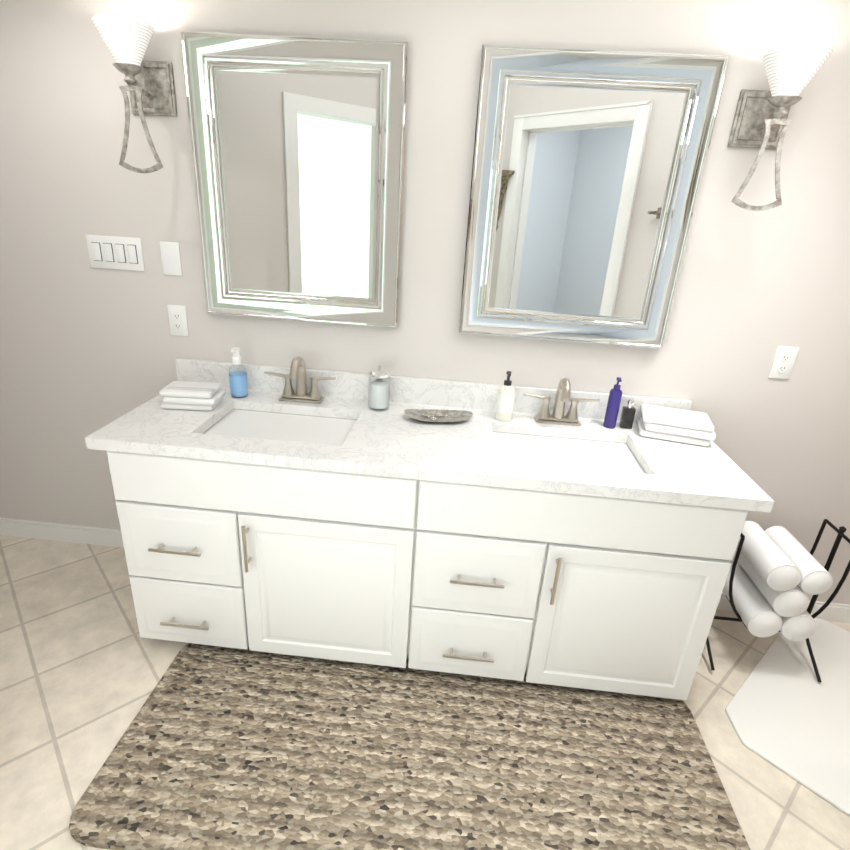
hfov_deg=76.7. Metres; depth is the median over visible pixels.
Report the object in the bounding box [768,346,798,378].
duplex electrical outlet
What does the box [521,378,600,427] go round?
faucet
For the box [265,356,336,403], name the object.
faucet
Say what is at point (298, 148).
mirror
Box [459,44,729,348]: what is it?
mirror
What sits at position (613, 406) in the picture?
bottle
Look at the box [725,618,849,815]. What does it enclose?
bath mat
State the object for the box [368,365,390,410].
jar
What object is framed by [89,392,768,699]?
bathroom vanity
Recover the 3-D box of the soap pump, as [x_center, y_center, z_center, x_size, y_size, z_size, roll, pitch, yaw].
[0.297,-0.108,1.966,0.063,0.181,0.066,5,22,3]
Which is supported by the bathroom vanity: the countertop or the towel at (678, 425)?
the countertop
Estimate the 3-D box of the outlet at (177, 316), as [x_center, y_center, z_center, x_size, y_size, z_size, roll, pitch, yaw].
[-0.953,-0.402,2.071,0.072,0.118,0.009,5,22,3]
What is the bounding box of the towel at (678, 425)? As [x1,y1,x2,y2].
[638,404,715,445]
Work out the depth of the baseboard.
2.29 m
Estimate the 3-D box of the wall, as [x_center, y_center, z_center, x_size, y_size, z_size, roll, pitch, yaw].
[-0.462,-0.506,2.046,4.870,2.430,0.134,5,22,3]
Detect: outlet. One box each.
[167,304,188,335]
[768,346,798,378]
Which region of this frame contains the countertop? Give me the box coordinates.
[85,388,773,511]
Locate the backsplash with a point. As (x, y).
(350, 385)
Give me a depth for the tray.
1.96 m
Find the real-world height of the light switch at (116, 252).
0.118 m
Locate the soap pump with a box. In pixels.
[495,371,514,420]
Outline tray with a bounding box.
[404,409,472,422]
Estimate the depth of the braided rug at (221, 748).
1.58 m
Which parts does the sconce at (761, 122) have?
lamp shade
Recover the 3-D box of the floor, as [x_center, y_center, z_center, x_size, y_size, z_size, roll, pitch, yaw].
[0.510,1.036,1.702,6.000,0.050,7.800,-16,29,-39]
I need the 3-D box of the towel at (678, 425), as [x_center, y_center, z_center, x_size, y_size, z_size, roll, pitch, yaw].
[0.899,0.000,1.927,0.242,0.080,0.156,10,23,15]
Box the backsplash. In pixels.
[175,358,691,423]
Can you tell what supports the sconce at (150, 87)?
attached to the wall
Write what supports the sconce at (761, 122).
attached to the wall
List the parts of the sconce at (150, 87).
lamp shade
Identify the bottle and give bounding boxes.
[603,377,621,428]
[619,399,635,428]
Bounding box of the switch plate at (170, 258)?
[160,241,181,275]
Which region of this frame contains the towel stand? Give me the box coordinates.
[706,519,849,681]
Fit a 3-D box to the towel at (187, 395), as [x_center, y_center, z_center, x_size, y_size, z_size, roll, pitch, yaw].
[-0.831,-0.105,1.930,0.192,0.069,0.131,3,22,-2]
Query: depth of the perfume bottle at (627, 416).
1.96 m
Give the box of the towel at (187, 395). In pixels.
[159,381,224,410]
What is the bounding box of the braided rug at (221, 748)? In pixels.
[69,643,749,849]
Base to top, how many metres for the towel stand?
0.563 m
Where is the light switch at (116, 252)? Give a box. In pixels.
[85,234,144,270]
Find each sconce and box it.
[91,14,176,172]
[728,45,832,210]
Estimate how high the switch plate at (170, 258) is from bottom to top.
0.118 m
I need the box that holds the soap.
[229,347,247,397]
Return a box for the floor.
[0,535,849,849]
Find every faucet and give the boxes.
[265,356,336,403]
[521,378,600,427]
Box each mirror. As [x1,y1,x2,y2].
[181,31,408,327]
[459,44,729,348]
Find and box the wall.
[0,0,849,604]

